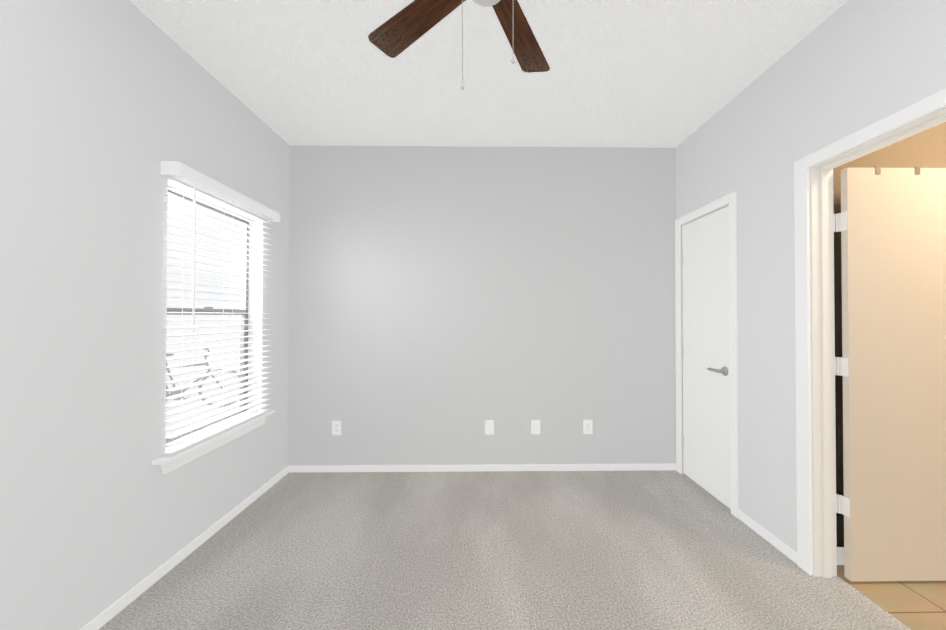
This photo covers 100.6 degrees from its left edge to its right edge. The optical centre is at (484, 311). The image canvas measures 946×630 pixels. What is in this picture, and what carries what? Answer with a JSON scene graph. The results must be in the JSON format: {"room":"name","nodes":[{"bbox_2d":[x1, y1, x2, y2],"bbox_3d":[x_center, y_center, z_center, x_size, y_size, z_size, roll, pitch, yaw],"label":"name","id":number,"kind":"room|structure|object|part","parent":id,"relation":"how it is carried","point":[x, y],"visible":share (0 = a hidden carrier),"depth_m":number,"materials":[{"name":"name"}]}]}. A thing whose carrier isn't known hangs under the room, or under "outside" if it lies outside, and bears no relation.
{"room":"empty bedroom","nodes":[
{"label":"empty bedroom","id":0,"kind":"room"},
{"bbox_2d":[0,0,289,629],"bbox_3d":[-1.661,-0.051,1.242,0.150,2.700,4.000,0,-1,-1],"label":"wall","id":1,"kind":"structure","parent":0,"point":[107,107],"depth_m":1.64,"materials":[{"name":"white paint"}]},
{"bbox_2d":[79,465,290,629],"bbox_3d":[-1.578,1.272,1.229,0.015,0.055,4.000,0,-1,-1],"label":"baseboard","id":2,"kind":"structure","parent":1,"relation":"attached to","point":[106,615],"depth_m":2.00,"materials":[{"name":"white wood"}]},
{"bbox_2d":[166,189,248,443],"bbox_3d":[-1.710,0.036,2.405,0.060,1.410,0.870,0,-1,-1],"label":"window","id":3,"kind":"structure","parent":1,"relation":"in","point":[243,298],"depth_m":2.62,"materials":[{"name":"clear glass"}]},
{"bbox_2d":[161,161,279,456],"bbox_3d":[-1.555,-0.009,2.417,0.094,1.460,0.978,0,-1,-1],"label":"window blinds","id":4,"kind":"object","parent":3,"relation":"attached to","point":[185,174],"visible":1,"depth_m":2.25,"materials":[{"name":"white plastic"}]},
{"bbox_2d":[152,410,274,473],"bbox_3d":[-1.619,0.767,2.389,0.160,0.088,1.019,0,-1,-1],"label":"window sill","id":5,"kind":"structure","parent":1,"relation":"attached to","point":[168,464],"depth_m":2.23,"materials":[{"name":"white wood"}]},
{"bbox_2d":[288,145,675,464],"bbox_3d":[0.889,-0.029,3.347,5.408,2.700,0.140,0,-1,-1],"label":"wall","id":6,"kind":"structure","parent":0,"point":[445,302],"depth_m":3.27,"materials":[{"name":"white paint"}]},
{"bbox_2d":[332,421,340,434],"bbox_3d":[-1.217,0.959,3.234,0.076,0.120,0.008,0,-1,-1],"label":"electrical outlet","id":7,"kind":"object","parent":6,"relation":"attached to","point":[336,427],"visible":1,"depth_m":3.23,"materials":[{"name":"white plastic"}]},
{"bbox_2d":[291,463,675,471],"bbox_3d":[0.015,1.292,3.243,3.196,0.055,0.015,0,-1,-1],"label":"baseboard","id":8,"kind":"structure","parent":6,"relation":"attached to","point":[671,466],"depth_m":3.24,"materials":[{"name":"white wood"}]},
{"bbox_2d":[485,420,493,434],"bbox_3d":[0.044,0.959,3.252,0.076,0.120,0.007,0,-1,-1],"label":"electrical outlet","id":9,"kind":"object","parent":6,"relation":"attached to","point":[489,427],"visible":1,"depth_m":3.25,"materials":[{"name":"white plastic"}]},
{"bbox_2d":[531,420,539,434],"bbox_3d":[0.429,0.959,3.257,0.076,0.120,0.007,0,-1,-1],"label":"electrical outlet","id":10,"kind":"object","parent":6,"relation":"attached to","point":[535,426],"visible":1,"depth_m":3.25,"materials":[{"name":"white plastic"}]},
{"bbox_2d":[583,420,592,433],"bbox_3d":[0.864,0.959,3.263,0.076,0.120,0.008,0,-1,-1],"label":"electrical outlet","id":11,"kind":"object","parent":6,"relation":"attached to","point":[587,426],"visible":1,"depth_m":3.26,"materials":[{"name":"white plastic"}]},
{"bbox_2d":[129,0,847,147],"bbox_3d":[0.918,-1.460,1.292,5.408,0.120,4.400,0,-1,-1],"label":"ceiling","id":12,"kind":"structure","parent":0,"point":[651,73],"depth_m":2.23,"materials":[{"name":"white paint"}]},
{"bbox_2d":[368,0,549,89],"bbox_3d":[0.039,-1.065,1.285,1.177,0.670,1.195,0,-1,-1],"label":"ceiling fan","id":13,"kind":"object","parent":12,"relation":"hanging from","point":[399,32],"visible":1,"depth_m":1.58,"materials":[{"name":"brown wood"}]},
{"bbox_3d":[-0.269,-1.146,1.543,0.497,0.032,0.136,-1,-1,41],"label":"blade","id":14,"kind":"part","parent":13,"relation":"part of","materials":[{"name":"brown wood"}]},
{"bbox_3d":[-0.071,-0.960,1.293,0.005,0.401,0.005,0,-1,-1],"label":"chain","id":15,"kind":"part","parent":13,"relation":"part of","materials":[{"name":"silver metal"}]},
{"bbox_3d":[0.009,-1.079,1.299,0.150,0.098,0.150,0,-1,-1],"label":"globe","id":16,"kind":"part","parent":13,"relation":"part of","materials":[{"name":"white glass"}]},
{"bbox_3d":[0.096,-1.004,1.296,0.005,0.313,0.005,0,-1,-1],"label":"chain","id":17,"kind":"part","parent":13,"relation":"part of","materials":[{"name":"silver metal"}]},
{"bbox_3d":[0.154,-1.145,1.639,0.136,0.032,0.497,0,-1,23],"label":"blade","id":18,"kind":"part","parent":13,"relation":"part of","materials":[{"name":"brown wood"}]},
{"bbox_2d":[99,470,910,629],"bbox_3d":[0.373,1.350,1.256,4.318,0.100,4.400,0,-1,-1],"label":"floor carpet","id":19,"kind":"object","parent":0,"point":[582,550],"visible":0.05,"depth_m":2.03,"materials":[{"name":"grey carpet"}]},
{"bbox_2d":[676,0,945,551],"bbox_3d":[1.695,-0.050,1.288,0.110,2.700,4.000,0,-1,-1],"label":"wall","id":20,"kind":"structure","parent":0,"point":[848,68],"depth_m":2.15,"materials":[{"name":"white paint"}]},
{"bbox_2d":[681,252,683,445],"bbox_3d":[1.610,0.301,3.186,0.013,1.570,0.025,0,-1,-1],"label":"closet door hinges","id":21,"kind":"object","parent":20,"relation":"attached to","point":[682,351],"visible":1,"depth_m":3.19,"materials":[{"name":"grey metal"}]},
{"bbox_2d":[682,206,730,508],"bbox_3d":[1.636,0.301,2.882,0.035,2.006,0.615,0,-1,-1],"label":"closet door","id":22,"kind":"structure","parent":20,"relation":"in","point":[706,345],"depth_m":2.84,"materials":[{"name":"white wood"}]},
{"bbox_2d":[707,367,727,375],"bbox_3d":[1.593,0.400,2.683,0.058,0.062,0.153,0,-1,-1],"label":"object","id":23,"kind":"structure","parent":22,"relation":"attached to","point":[724,371],"depth_m":2.63,"materials":[{"name":"silver metal"}]},
{"bbox_2d":[675,191,738,517],"bbox_3d":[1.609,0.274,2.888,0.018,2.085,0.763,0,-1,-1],"label":"trim","id":24,"kind":"structure","parent":20,"relation":"attached to","point":[730,199],"depth_m":2.55,"materials":[{"name":"white wood"}]},
{"bbox_2d":[737,509,796,563],"bbox_3d":[1.620,1.282,2.259,0.012,0.055,0.475,0,-1,-1],"label":"baseboard","id":25,"kind":"structure","parent":20,"relation":"attached to","point":[786,550],"depth_m":2.23,"materials":[{"name":"white wood"}]},
{"bbox_2d":[794,88,945,574],"bbox_3d":[1.627,0.259,1.554,0.018,2.087,0.956,0,-1,-1],"label":"door frame","id":26,"kind":"structure","parent":20,"relation":"attached to","point":[916,111],"depth_m":1.96,"materials":[{"name":"white wood"}]},
{"bbox_2d":[810,107,945,577],"bbox_3d":[1.691,0.285,1.555,0.110,2.035,0.810,0,-1,-1],"label":"trim","id":27,"kind":"structure","parent":20,"relation":"attached to","point":[823,383],"depth_m":1.94,"materials":[{"name":"white wood"}]},
{"bbox_2d":[829,168,945,580],"bbox_3d":[2.113,0.298,1.923,0.811,1.993,0.055,0,-1,-1],"label":"bathroom door","id":28,"kind":"structure","parent":20,"relation":"in","point":[893,249],"depth_m":1.89,"materials":[{"name":"white wood"}]},
{"bbox_3d":[1.732,0.253,1.919,0.051,1.479,0.053,0,-1,-1],"label":"bathroom door hinges","id":29,"kind":"part","parent":28,"relation":"part of","materials":[{"name":"white metal"}]},
{"bbox_2d":[874,167,880,173],"bbox_3d":[1.907,-0.575,1.944,0.022,0.253,0.093,0,-1,-1],"label":"hook","id":30,"kind":"object","parent":28,"relation":"attached to","point":[878,170],"depth_m":1.90,"materials":[{"name":"brown metal"}]},
{"bbox_2d":[914,167,919,173],"bbox_3d":[2.103,-0.575,1.947,0.022,0.253,0.093,0,-1,-1],"label":"hook","id":31,"kind":"object","parent":28,"relation":"attached to","point":[917,169],"depth_m":1.90,"materials":[{"name":"brown metal"}]},
{"bbox_2d":[833,122,945,546],"bbox_3d":[2.675,-0.042,2.091,1.872,2.700,0.060,0,-1,-1],"label":"wall","id":32,"kind":"structure","parent":0,"point":[925,148],"depth_m":2.06,"materials":[{"name":"beige paint"}]},
{"bbox_2d":[837,547,843,564],"bbox_3d":[2.577,1.265,2.041,1.668,0.085,0.012,0,-1,-1],"label":"baseboard","id":33,"kind":"structure","parent":32,"relation":"attached to","point":[840,555],"depth_m":2.02,"materials":[{"name":"white wood"}]},
{"bbox_2d":[837,565,945,629],"bbox_3d":[2.689,1.352,1.287,1.865,0.096,1.800,0,-1,-1],"label":"floor","id":34,"kind":"structure","parent":0,"point":[916,605],"depth_m":1.78,"materials":[{"name":"beige tile"}]},
{"label":"outside","id":35,"kind":"structure","parent":0,"visible":0},
{"bbox_2d":[166,369,239,435],"bbox_3d":[-7.945,1.697,6.838,12.222,0.100,18.000,0,-1,-1],"label":"ground","id":36,"kind":"structure","parent":35,"point":[170,386],"depth_m":7.56,"materials":[{"name":"white"}]},
{"bbox_2d":[166,348,239,406],"bbox_3d":[-4.930,1.136,6.445,1.424,1.013,0.995,0,-1,-1],"label":"bicycle","id":37,"kind":"object","parent":36,"relation":"on","point":[197,380],"depth_m":6.56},
{"bbox_3d":[-4.926,1.058,6.463,0.950,0.856,0.735,0,-1,-1],"label":"frame","id":38,"kind":"part","parent":37,"relation":"part of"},
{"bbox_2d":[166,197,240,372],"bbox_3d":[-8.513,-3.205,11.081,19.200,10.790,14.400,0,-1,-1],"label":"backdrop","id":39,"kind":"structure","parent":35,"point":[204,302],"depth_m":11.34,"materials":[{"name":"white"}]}
]}

